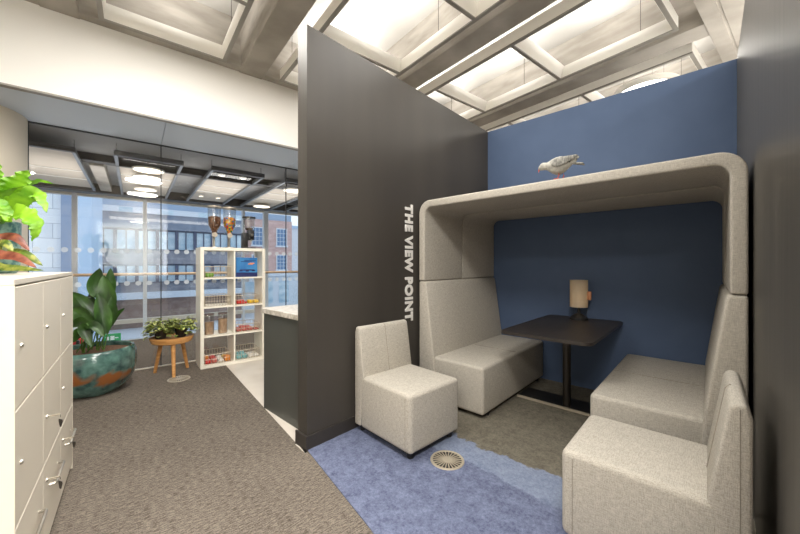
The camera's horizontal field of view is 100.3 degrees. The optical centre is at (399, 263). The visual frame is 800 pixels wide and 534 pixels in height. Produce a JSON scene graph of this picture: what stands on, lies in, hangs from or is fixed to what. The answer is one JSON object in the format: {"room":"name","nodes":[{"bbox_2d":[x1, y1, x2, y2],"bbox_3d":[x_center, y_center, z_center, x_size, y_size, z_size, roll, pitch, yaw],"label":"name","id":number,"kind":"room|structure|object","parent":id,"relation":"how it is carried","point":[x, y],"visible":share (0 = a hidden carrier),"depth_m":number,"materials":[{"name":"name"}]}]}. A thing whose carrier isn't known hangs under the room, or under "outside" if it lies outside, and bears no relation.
{"room":"office breakout area","nodes":[
{"label":"office breakout area","id":0,"kind":"room"},
{"bbox_2d":[0,105,27,271],"bbox_3d":[-4.236,-0.130,3.202,0.894,2.860,0.894,0,0,0],"label":"wall column","id":1,"kind":"structure","parent":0,"point":[13,125],"depth_m":3.29,"materials":[{"name":"beige paint"}]},
{"bbox_2d":[73,340,136,398],"bbox_3d":[-3.120,1.074,3.400,0.700,0.452,0.700,0,0,0],"label":"pot","id":2,"kind":"object","parent":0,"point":[98,370],"depth_m":3.25,"materials":[{"name":"teal ceramic"}]},
{"bbox_2d":[0,0,297,147],"bbox_3d":[-0.938,-2.204,4.714,10.800,1.393,0.058,0,0,-39],"label":"wall","id":3,"kind":"structure","parent":0,"point":[43,49],"depth_m":3.31,"materials":[{"name":"white paint"}]},
{"bbox_2d":[0,82,297,150],"bbox_3d":[-0.936,-1.504,4.711,10.800,0.017,0.061,0,0,-39],"label":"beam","id":4,"kind":"structure","parent":3,"relation":"attached to","point":[5,85],"depth_m":3.32,"materials":[{"name":"white paint"}]},
{"bbox_2d":[0,87,297,169],"bbox_3d":[-1.251,-1.534,5.106,10.796,0.053,0.950,0,0,-38],"label":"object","id":5,"kind":"structure","parent":3,"relation":"attached to","point":[34,107],"depth_m":3.74,"materials":[{"name":"white paint"}]},
{"bbox_2d":[29,123,297,204],"bbox_3d":[-2.900,-1.615,7.180,10.800,0.170,4.350,0,0,-39],"label":"ceiling","id":6,"kind":"structure","parent":0,"point":[84,142],"depth_m":4.71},
{"bbox_2d":[29,140,95,191],"bbox_3d":[-5.591,-1.440,4.491,2.040,0.180,2.810,0,0,-39],"label":"raft","id":7,"kind":"object","parent":6,"relation":"hanging from","point":[62,166],"visible":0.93,"depth_m":4.80,"materials":[{"name":"beige metal"}]},
{"bbox_2d":[89,163,111,191],"bbox_3d":[-4.988,-1.464,5.596,0.160,0.129,2.126,0,0,-39],"label":"ceiling panel","id":8,"kind":"object","parent":6,"relation":"attached to","point":[100,172],"visible":0.79,"depth_m":5.41,"materials":[{"name":"metal"}]},
{"bbox_2d":[114,150,183,198],"bbox_3d":[-4.204,-1.440,5.550,0.730,0.180,3.080,0,0,-38],"label":"raft","id":9,"kind":"object","parent":6,"relation":"hanging from","point":[127,183],"visible":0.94,"depth_m":5.26,"materials":[{"name":"beige metal"}]},
{"bbox_2d":[134,193,155,196],"bbox_3d":[-4.948,-1.340,6.478,0.340,0.020,0.340,0,0,-38],"label":"lamp","id":10,"kind":"object","parent":9,"relation":"attached to","point":[136,194],"visible":1,"depth_m":6.48,"materials":[{"name":"white plastic"}]},
{"bbox_2d":[135,194,154,196],"bbox_3d":[-4.948,-1.333,6.478,0.310,0.001,0.310,0,0,-38],"label":"diffuser","id":11,"kind":"object","parent":10,"relation":"attached to","point":[145,195],"depth_m":6.50,"materials":[{"name":"white plastic"}]},
{"bbox_2d":[134,187,156,191],"bbox_3d":[-4.575,-1.340,6.008,0.340,0.020,0.340,0,0,-38],"label":"lamp","id":12,"kind":"object","parent":9,"relation":"attached to","point":[145,189],"visible":1,"depth_m":5.98,"materials":[{"name":"white plastic"}]},
{"bbox_2d":[135,188,154,191],"bbox_3d":[-4.575,-1.333,6.008,0.310,0.001,0.310,0,0,-38],"label":"diffuser","id":13,"kind":"object","parent":12,"relation":"attached to","point":[141,189],"depth_m":5.98,"materials":[{"name":"white plastic"}]},
{"bbox_2d":[132,174,159,180],"bbox_3d":[-3.921,-1.340,5.187,0.380,0.020,0.380,0,0,-39],"label":"lamp","id":14,"kind":"object","parent":9,"relation":"attached to","point":[146,177],"visible":0.93,"depth_m":5.15,"materials":[{"name":"white plastic"}]},
{"bbox_2d":[132,166,164,173],"bbox_3d":[-3.591,-1.340,4.772,0.380,0.020,0.380,0,0,-39],"label":"lamp","id":15,"kind":"object","parent":9,"relation":"attached to","point":[143,169],"visible":0.93,"depth_m":4.72,"materials":[{"name":"white plastic"}]},
{"bbox_2d":[28,121,297,170],"bbox_3d":[-1.862,-1.502,5.170,5.278,0.010,0.036,0,0,-39],"label":"track","id":16,"kind":"structure","parent":6,"relation":"attached to","point":[28,121],"depth_m":4.15,"materials":[{"name":"black metal"}]},
{"bbox_2d":[31,183,297,213],"bbox_3d":[-3.694,-1.444,8.178,10.600,0.169,0.301,0,0,-38],"label":"duct","id":17,"kind":"object","parent":6,"relation":"attached to","point":[177,197],"visible":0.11,"depth_m":7.09,"materials":[{"name":"grey metal"}]},
{"bbox_2d":[77,151,297,187],"bbox_3d":[-2.222,-1.480,6.327,10.600,0.099,0.170,0,0,-39],"label":"beam","id":18,"kind":"structure","parent":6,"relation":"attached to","point":[84,156],"depth_m":5.12,"materials":[{"name":"grey metal"}]},
{"bbox_2d":[186,166,264,204],"bbox_3d":[-3.366,-1.440,6.216,0.730,0.180,3.080,0,0,-39],"label":"raft","id":19,"kind":"object","parent":6,"relation":"hanging from","point":[210,186],"visible":1,"depth_m":5.97,"materials":[{"name":"beige metal"}]},
{"bbox_2d":[240,172,297,209],"bbox_3d":[-2.529,-1.440,6.882,0.730,0.180,3.080,0,0,-39],"label":"raft","id":20,"kind":"object","parent":6,"relation":"hanging from","point":[274,196],"visible":0.73,"depth_m":7.01,"materials":[{"name":"beige metal"}]},
{"bbox_2d":[253,205,270,207],"bbox_3d":[-3.214,-1.340,7.768,0.380,0.020,0.380,0,0,-38],"label":"lamp","id":21,"kind":"object","parent":20,"relation":"attached to","point":[256,206],"visible":1,"depth_m":7.74,"materials":[{"name":"white plastic"}]},
{"bbox_2d":[283,188,297,192],"bbox_3d":[-1.938,-1.340,6.099,0.380,0.020,0.380,0,0,-39],"label":"lamp","id":22,"kind":"object","parent":20,"relation":"attached to","point":[289,190],"visible":0.6,"depth_m":6.06,"materials":[{"name":"white plastic"}]},
{"bbox_2d":[286,204,297,211],"bbox_3d":[-1.691,-1.440,7.548,0.730,0.180,3.080,0,0,-38],"label":"raft","id":23,"kind":"object","parent":6,"relation":"hanging from","point":[294,208],"visible":0.11,"depth_m":8.39,"materials":[{"name":"beige"}]},
{"bbox_2d":[40,189,297,337],"bbox_3d":[-4.161,0.435,8.765,10.800,3.930,0.300,0,0,-39],"label":"window","id":24,"kind":"structure","parent":0,"point":[74,196],"depth_m":7.46,"materials":[{"name":"clear glass"}]},
{"bbox_3d":[-3.476,2.350,7.904,10.800,0.100,1.900,0,0,-38],"label":"room","id":25,"kind":"structure","parent":24,"relation":"attached to","visible":0},
{"bbox_2d":[104,333,120,340],"bbox_3d":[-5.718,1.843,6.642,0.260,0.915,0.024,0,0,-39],"label":"exit sign","id":26,"kind":"object","parent":25,"relation":"on","point":[115,336],"visible":0.41,"depth_m":6.64,"materials":[{"name":"green plastic"}]},
{"bbox_2d":[298,24,487,435],"bbox_3d":[0.230,-0.189,3.373,0.120,2.977,2.720,0,0,43],"label":"wall","id":27,"kind":"structure","parent":0,"point":[372,146],"depth_m":2.65,"materials":[{"name":"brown paint"}]},
{"bbox_2d":[295,416,358,450],"bbox_3d":[0.184,1.250,3.324,0.149,0.100,2.614,0,0,43],"label":"baseboard","id":28,"kind":"structure","parent":27,"relation":"attached to","point":[317,438],"depth_m":2.42,"materials":[{"name":"grey paint"}]},
{"bbox_2d":[405,205,412,320],"bbox_3d":[0.084,-0.013,3.122,0.008,1.091,0.109,0,0,43],"label":"sign","id":29,"kind":"object","parent":27,"relation":"attached to","point":[410,303],"depth_m":3.12,"materials":[{"name":"white"}]},
{"bbox_2d":[50,332,756,533],"bbox_3d":[0.436,1.357,2.986,10.800,0.126,10.530,0,0,-38],"label":"floor","id":30,"kind":"structure","parent":0,"point":[199,454],"depth_m":2.11,"materials":[{"name":"carpet"}]},
{"bbox_2d":[0,272,76,533],"bbox_3d":[-1.841,0.675,1.481,0.528,1.250,1.323,0,0,-39],"label":"locker","id":31,"kind":"object","parent":30,"relation":"on","point":[37,432],"visible":1,"depth_m":1.34,"materials":[{"name":"beige metal"}]},
{"bbox_2d":[0,233,43,270],"bbox_3d":[-1.793,-0.062,1.490,0.335,0.224,0.342,0,0,-39],"label":"plant","id":32,"kind":"object","parent":31,"relation":"on","point":[7,251],"visible":1,"depth_m":1.54,"materials":[{"name":"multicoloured plant"}]},
{"bbox_2d":[0,165,52,273],"bbox_3d":[-2.044,-0.249,1.685,0.406,0.598,0.679,0,0,-38],"label":"plant","id":33,"kind":"object","parent":31,"relation":"on","point":[17,193],"visible":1,"depth_m":1.72,"materials":[{"name":"green plant"}]},
{"bbox_2d":[73,268,136,398],"bbox_3d":[-3.138,0.670,3.400,0.748,1.259,0.700,0,0,0],"label":"potted aspidistra","id":34,"kind":"object","parent":30,"relation":"on","point":[102,367],"visible":0.84,"depth_m":3.28,"materials":[{"name":"teal ceramic"}]},
{"bbox_2d":[134,360,195,370],"bbox_3d":[-1.862,1.294,5.170,5.278,0.012,0.036,0,0,-39],"label":"track","id":35,"kind":"structure","parent":30,"relation":"on","point":[192,360],"depth_m":4.24,"materials":[{"name":"beige"}]},
{"bbox_2d":[28,122,151,286],"bbox_3d":[-3.483,-0.103,3.881,1.145,2.807,0.016,0,0,-38],"label":"glass partition","id":36,"kind":"structure","parent":35,"relation":"on","point":[35,249],"depth_m":3.77,"materials":[{"name":"clear glass"}]},
{"bbox_2d":[160,146,285,365],"bbox_3d":[-2.413,-0.103,4.732,1.595,2.807,0.016,0,0,-38],"label":"glass partition","id":37,"kind":"structure","parent":35,"relation":"on","point":[166,251],"depth_m":4.24,"materials":[{"name":"clear glass"}]},
{"bbox_2d":[285,168,297,304],"bbox_3d":[-1.166,-0.103,5.724,1.595,2.807,0.016,0,0,-38],"label":"glass partition","id":38,"kind":"structure","parent":35,"relation":"on","point":[289,253],"depth_m":5.23,"materials":[{"name":"clear glass"}]},
{"bbox_2d":[149,333,193,377],"bbox_3d":[-2.730,1.083,4.000,0.444,0.442,0.444,0,0,0],"label":"stool","id":39,"kind":"object","parent":30,"relation":"on","point":[172,340],"visible":0.84,"depth_m":3.89,"materials":[{"name":"brown wood"}]},
{"bbox_2d":[141,317,174,340],"bbox_3d":[-2.830,0.749,3.930,0.378,0.259,0.381,0,0,0],"label":"pot plant","id":40,"kind":"object","parent":39,"relation":"on","point":[159,332],"visible":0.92,"depth_m":3.87,"materials":[{"name":"green plant"}]},
{"bbox_2d":[163,315,199,336],"bbox_3d":[-2.662,0.751,4.047,0.387,0.255,0.381,0,0,0],"label":"pot plant","id":41,"kind":"object","parent":39,"relation":"on","point":[180,327],"visible":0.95,"depth_m":3.99,"materials":[{"name":"green plant"}]},
{"bbox_2d":[167,375,189,381],"bbox_3d":[-2.500,1.297,3.776,0.224,0.005,0.224,0,0,0],"label":"floor vent","id":42,"kind":"object","parent":30,"relation":"in","point":[182,377],"visible":1,"depth_m":3.78,"materials":[{"name":"silver metal"}]},
{"bbox_2d":[73,271,297,276],"bbox_3d":[-2.810,0.726,7.067,10.760,1.149,0.058,0,0,-38],"label":"balustrade","id":43,"kind":"object","parent":30,"relation":"on","point":[163,273],"visible":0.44,"depth_m":5.91,"materials":[{"name":"beige wood"}]},
{"bbox_2d":[196,247,264,369],"bbox_3d":[-2.270,0.543,4.492,0.770,1.507,0.390,0,0,-39],"label":"cube shelf","id":44,"kind":"object","parent":30,"relation":"on","point":[259,281],"visible":0.81,"depth_m":4.38,"materials":[{"name":"white wood"}]},
{"bbox_2d":[204,313,213,334],"bbox_3d":[-2.436,0.764,4.264,0.112,0.270,0.112,0,0,-39],"label":"jar","id":45,"kind":"object","parent":44,"relation":"on","point":[209,325],"visible":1,"depth_m":4.22,"materials":[{"name":"clear plastic"}]},
{"bbox_2d":[207,205,220,246],"bbox_3d":[-2.430,-0.492,4.372,0.160,0.565,0.160,0,0,-39],"label":"dispenser","id":46,"kind":"object","parent":44,"relation":"on","point":[214,222],"visible":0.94,"depth_m":4.33,"materials":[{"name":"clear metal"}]},
{"bbox_2d":[204,293,230,306],"bbox_3d":[-2.413,0.468,4.378,0.297,0.132,0.337,0,0,-38],"label":"wire basket","id":47,"kind":"object","parent":44,"relation":"on","point":[225,295],"visible":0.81,"depth_m":4.39,"materials":[{"name":"beige"}]},
{"bbox_2d":[204,266,230,277],"bbox_3d":[-2.413,0.100,4.378,0.297,0.142,0.337,0,0,-38],"label":"wire basket","id":48,"kind":"object","parent":44,"relation":"on","point":[217,271],"visible":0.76,"depth_m":4.39,"materials":[{"name":"beige metal"}]},
{"bbox_2d":[204,273,213,276],"bbox_3d":[-2.423,0.140,4.236,0.088,0.052,0.100,0,0,-43],"label":"snack packet","id":49,"kind":"object","parent":48,"relation":"in","point":[205,274],"visible":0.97,"depth_m":4.20,"materials":[{"name":"green plastic"}]},
{"bbox_2d":[204,347,230,364],"bbox_3d":[-2.413,1.199,4.378,0.297,0.122,0.337,0,0,-38],"label":"wire basket","id":50,"kind":"object","parent":44,"relation":"on","point":[225,351],"visible":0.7,"depth_m":4.37,"materials":[{"name":"beige"}]},
{"bbox_2d":[223,354,229,360],"bbox_3d":[-2.264,1.221,4.363,0.064,0.068,0.100,0,0,-43],"label":"snack packet","id":51,"kind":"object","parent":50,"relation":"in","point":[227,355],"visible":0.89,"depth_m":4.33,"materials":[{"name":"orange plastic"}]},
{"bbox_2d":[218,312,227,333],"bbox_3d":[-2.315,0.764,4.361,0.112,0.270,0.112,0,0,-39],"label":"jar","id":52,"kind":"object","parent":44,"relation":"on","point":[222,322],"visible":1,"depth_m":4.32,"materials":[{"name":"clear plastic"}]},
{"bbox_2d":[223,206,235,247],"bbox_3d":[-2.289,-0.492,4.484,0.160,0.565,0.160,0,0,-38],"label":"dispenser","id":53,"kind":"object","parent":44,"relation":"on","point":[229,222],"visible":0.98,"depth_m":4.45,"materials":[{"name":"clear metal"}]},
{"bbox_2d":[235,257,256,276],"bbox_3d":[-2.079,0.043,4.515,0.270,0.260,0.072,0,0,-38],"label":"printed box","id":54,"kind":"object","parent":44,"relation":"on","point":[244,267],"visible":0.88,"depth_m":4.48,"materials":[{"name":"blue cardboard"}]},
{"bbox_2d":[235,343,259,359],"bbox_3d":[-2.135,1.199,4.599,0.297,0.122,0.337,0,0,-38],"label":"wire basket","id":55,"kind":"object","parent":44,"relation":"on","point":[255,350],"visible":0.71,"depth_m":4.56,"materials":[{"name":"silver metal"}]},
{"bbox_2d":[235,293,259,304],"bbox_3d":[-2.135,0.473,4.599,0.297,0.122,0.337,0,0,-38],"label":"wire basket","id":56,"kind":"object","parent":44,"relation":"on","point":[254,294],"visible":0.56,"depth_m":4.52,"materials":[{"name":"silver metal"}]},
{"bbox_2d":[235,319,259,331],"bbox_3d":[-2.135,0.846,4.599,0.297,0.102,0.337,0,0,-38],"label":"wire basket","id":57,"kind":"object","parent":44,"relation":"on","point":[256,322],"visible":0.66,"depth_m":4.54,"materials":[{"name":"silver metal"}]},
{"bbox_2d":[241,216,255,247],"bbox_3d":[-2.098,-0.435,4.633,0.175,0.450,0.175,0,0,-38],"label":"coffee grinder","id":58,"kind":"object","parent":44,"relation":"on","point":[249,235],"visible":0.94,"depth_m":4.58,"materials":[{"name":"black plastic"}]},
{"bbox_2d":[261,304,297,428],"bbox_3d":[-0.215,0.848,3.562,0.780,0.905,2.220,0,0,43],"label":"counter","id":59,"kind":"object","parent":30,"relation":"on","point":[280,322],"depth_m":2.80,"materials":[{"name":"grey"}]},
{"bbox_2d":[261,304,297,320],"bbox_3d":[-0.215,0.417,3.562,0.780,0.044,2.220,0,0,43],"label":"countertop","id":60,"kind":"structure","parent":59,"relation":"on","point":[287,311],"depth_m":2.85,"materials":[{"name":"stone"}]},
{"bbox_2d":[355,319,457,458],"bbox_3d":[0.046,0.889,2.562,0.524,0.810,0.617,0,0,-43],"label":"lounge chair","id":61,"kind":"object","parent":30,"relation":"on","point":[410,407],"visible":1,"depth_m":2.44,"materials":[{"name":"grey fabric"}]},
{"bbox_2d":[430,450,464,469],"bbox_3d":[0.312,1.292,2.205,0.224,0.005,0.224,0,0,0],"label":"floor vent","id":62,"kind":"object","parent":30,"relation":"in","point":[442,459],"visible":1,"depth_m":2.20,"materials":[{"name":"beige metal"}]},
{"bbox_2d":[501,315,622,415],"bbox_3d":[1.491,0.925,3.014,0.850,0.738,1.235,0,0,43],"label":"table","id":63,"kind":"object","parent":30,"relation":"on","point":[567,331],"visible":0.79,"depth_m":3.00,"materials":[{"name":"black laminate"}]},
{"bbox_2d":[570,280,591,320],"bbox_3d":[1.804,0.359,3.364,0.173,0.394,0.166,0,0,1],"label":"table lamp","id":64,"kind":"object","parent":63,"relation":"on","point":[580,295],"visible":1,"depth_m":3.30,"materials":[{"name":"beige fabric"}]},
{"bbox_2d":[419,152,748,444],"bbox_3d":[1.458,0.350,2.970,2.192,1.900,1.397,0,0,43],"label":"booth","id":65,"kind":"object","parent":30,"relation":"on","point":[461,337],"visible":0.92,"depth_m":2.75,"materials":[{"name":"grey fabric"}]},
{"bbox_2d":[538,154,584,178],"bbox_3d":[1.140,-0.682,2.375,0.300,0.163,0.129,0,0,39],"label":"seagull","id":66,"kind":"object","parent":65,"relation":"on","point":[559,165],"visible":0.96,"depth_m":2.33,"materials":[{"name":"grey"}]},
{"bbox_2d":[562,370,752,533],"bbox_3d":[1.148,0.889,1.531,0.617,0.810,0.524,0,0,43],"label":"lounge chair","id":67,"kind":"object","parent":30,"relation":"on","point":[618,477],"visible":1,"depth_m":1.37,"materials":[{"name":"grey fabric"}]},
{"bbox_2d":[194,0,715,128],"bbox_3d":[1.411,-2.810,1.761,11.000,0.180,7.600,0,0,-39],"label":"ceiling","id":68,"kind":"structure","parent":0,"point":[381,24],"depth_m":3.79,"materials":[{"name":"concrete"}]},
{"bbox_2d":[37,0,79,18],"bbox_3d":[-1.934,-2.490,1.596,0.358,0.480,3.586,0,0,-39],"label":"ceiling panel","id":69,"kind":"structure","parent":68,"relation":"attached to","point":[67,7],"depth_m":2.92,"materials":[{"name":"concrete"}]},
{"bbox_2d":[96,0,253,62],"bbox_3d":[-1.326,-2.475,2.101,1.048,0.490,3.268,0,0,-38],"label":"frame","id":70,"kind":"object","parent":68,"relation":"attached to","point":[108,13],"visible":1,"depth_m":3.26,"materials":[{"name":"white"}]},
{"bbox_2d":[25,0,497,131],"bbox_3d":[-0.851,-2.495,4.604,10.800,0.470,0.226,0,0,-38],"label":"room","id":71,"kind":"structure","parent":68,"relation":"attached to","point":[193,17],"depth_m":3.47,"materials":[{"name":"concrete"}]},
{"bbox_2d":[239,0,315,78],"bbox_3d":[-0.674,-2.490,2.598,0.358,0.480,3.586,0,0,-38],"label":"ceiling beam","id":72,"kind":"structure","parent":68,"relation":"attached to","point":[268,26],"depth_m":3.32,"materials":[{"name":"wood"}]},
{"bbox_2d":[279,0,505,86],"bbox_3d":[-0.031,-2.475,3.131,1.078,0.490,3.268,0,0,-38],"label":"frame","id":73,"kind":"object","parent":68,"relation":"attached to","point":[472,11],"visible":0.64,"depth_m":3.41,"materials":[{"name":"white wood"}]},
{"bbox_2d":[373,0,556,88],"bbox_3d":[0.586,-2.490,3.600,0.358,0.480,3.586,0,0,-39],"label":"ceiling panel","id":74,"kind":"object","parent":68,"relation":"attached to","point":[510,13],"depth_m":3.49,"materials":[{"name":"concrete"}]},
{"bbox_2d":[418,0,678,119],"bbox_3d":[1.225,-2.475,4.130,1.068,0.490,3.268,0,0,-39],"label":"frame","id":75,"kind":"object","parent":68,"relation":"attached to","point":[518,40],"visible":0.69,"depth_m":3.67,"materials":[{"name":"white wood"}]},
{"bbox_2d":[443,0,709,126],"bbox_3d":[1.846,-2.490,4.603,0.358,0.480,3.586,0,0,-38],"label":"ceiling panel","id":76,"kind":"object","parent":68,"relation":"attached to","point":[691,26],"depth_m":3.86,"materials":[{"name":"concrete"}]},
{"bbox_2d":[480,42,706,130],"bbox_3d":[2.485,-2.475,5.133,1.068,0.490,3.268,0,0,-38],"label":"frame","id":77,"kind":"object","parent":68,"relation":"attached to","point":[588,92],"visible":0.29,"depth_m":4.22,"materials":[{"name":"white"}]},
{"bbox_2d":[502,49,722,127],"bbox_3d":[3.106,-2.490,5.605,0.358,0.480,3.586,0,0,-39],"label":"ceiling panel","id":78,"kind":"structure","parent":68,"relation":"attached to","point":[711,58],"depth_m":4.57,"materials":[{"name":"concrete"}]},
{"bbox_2d":[614,72,679,94],"bbox_3d":[3.098,-2.437,4.202,0.680,0.564,0.680,0,0,-38],"label":"lamp","id":79,"kind":"object","parent":68,"relation":"hanging from","point":[653,78],"visible":0.34,"depth_m":3.96,"materials":[{"name":"white"}]},
{"bbox_2d":[623,79,665,91],"bbox_3d":[3.098,-2.161,4.202,0.616,0.001,0.616,0,0,-39],"label":"diffuser","id":80,"kind":"object","parent":79,"relation":"attached to","point":[653,81],"depth_m":4.02,"materials":[{"name":"white plastic"}]},
{"bbox_2d":[693,0,744,62],"bbox_3d":[1.389,-2.482,1.788,10.800,0.495,0.351,0,0,-38],"label":"beam","id":81,"kind":"structure","parent":68,"relation":"attached to","point":[722,19],"depth_m":3.09,"materials":[{"name":"wood"}]},
{"bbox_2d":[488,59,736,389],"bbox_3d":[2.019,-0.189,3.489,2.350,2.977,0.120,0,0,43],"label":"wall","id":82,"kind":"structure","parent":0,"point":[656,271],"depth_m":3.25,"materials":[{"name":"blue paint"}]},
{"bbox_2d":[737,0,799,533],"bbox_3d":[1.703,-0.189,1.506,0.120,2.977,3.220,0,0,43],"label":"wall","id":83,"kind":"structure","parent":0,"point":[768,57],"depth_m":1.18,"materials":[{"name":"paint"}]},
{"label":"outside","id":84,"kind":"structure","parent":0,"visible":0},
{"bbox_2d":[102,313,253,339],"bbox_3d":[-17.937,4.600,30.582,70.000,0.200,49.801,0,0,-38],"label":"ground","id":85,"kind":"structure","parent":84,"point":[131,333],"depth_m":22.60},
{"bbox_2d":[29,193,101,341],"bbox_3d":[-18.314,-2.500,14.630,7.550,14.000,6.300,0,0,-39],"label":"stone building","id":86,"kind":"structure","parent":85,"relation":"on","point":[55,233],"depth_m":14.09,"materials":[{"name":"pale stone blocks"},{"name":"glass"}]},
{"bbox_2d":[102,198,240,329],"bbox_3d":[-19.593,-0.150,27.540,10.620,9.300,8.500,0,0,-38],"label":"office building","id":87,"kind":"structure","parent":85,"relation":"on","point":[184,228],"depth_m":24.56,"materials":[{"name":"white"}]},
{"bbox_2d":[102,205,109,209],"bbox_3d":[-19.910,-3.790,22.388,0.750,0.340,0.070,0,0,-38],"label":"roof light","id":88,"kind":"object","parent":87,"relation":"on","point":[104,207],"depth_m":22.46,"materials":[{"name":"white"}]},
{"bbox_2d":[119,206,132,211],"bbox_3d":[-18.986,-3.790,23.122,0.750,0.340,0.070,0,0,-38],"label":"roof light","id":89,"kind":"object","parent":87,"relation":"on","point":[121,208],"depth_m":23.09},
{"bbox_2d":[140,208,153,213],"bbox_3d":[-18.063,-3.790,23.857,0.750,0.340,0.070,0,0,-38],"label":"roof light","id":90,"kind":"object","parent":87,"relation":"on","point":[149,210],"depth_m":23.89,"materials":[{"name":"white glass"}]},
{"bbox_2d":[162,210,172,214],"bbox_3d":[-17.140,-3.790,24.591,0.750,0.340,0.070,0,0,-38],"label":"roof light","id":91,"kind":"object","parent":87,"relation":"on","point":[164,212],"depth_m":24.57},
{"bbox_2d":[180,211,191,216],"bbox_3d":[-16.216,-3.790,25.326,0.750,0.340,0.070,0,0,-38],"label":"roof light","id":92,"kind":"object","parent":87,"relation":"on","point":[182,213],"depth_m":25.31,"materials":[{"name":"white"}]},
{"bbox_2d":[198,213,209,217],"bbox_3d":[-15.293,-3.790,26.061,0.750,0.340,0.070,0,0,-38],"label":"roof light","id":93,"kind":"object","parent":87,"relation":"on","point":[200,215],"depth_m":26.01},
{"bbox_2d":[245,212,293,309],"bbox_3d":[-15.455,-0.250,35.975,5.100,9.500,8.450,0,0,-38],"label":"brick building","id":94,"kind":"structure","parent":85,"relation":"on","point":[276,223],"depth_m":33.45,"materials":[{"name":"red"}]},
{"bbox_2d":[292,226,297,304],"bbox_3d":[-10.771,0.150,41.170,8.200,8.700,6.150,0,0,-38],"label":"building","id":95,"kind":"structure","parent":85,"relation":"on","point":[294,228],"depth_m":36.79,"materials":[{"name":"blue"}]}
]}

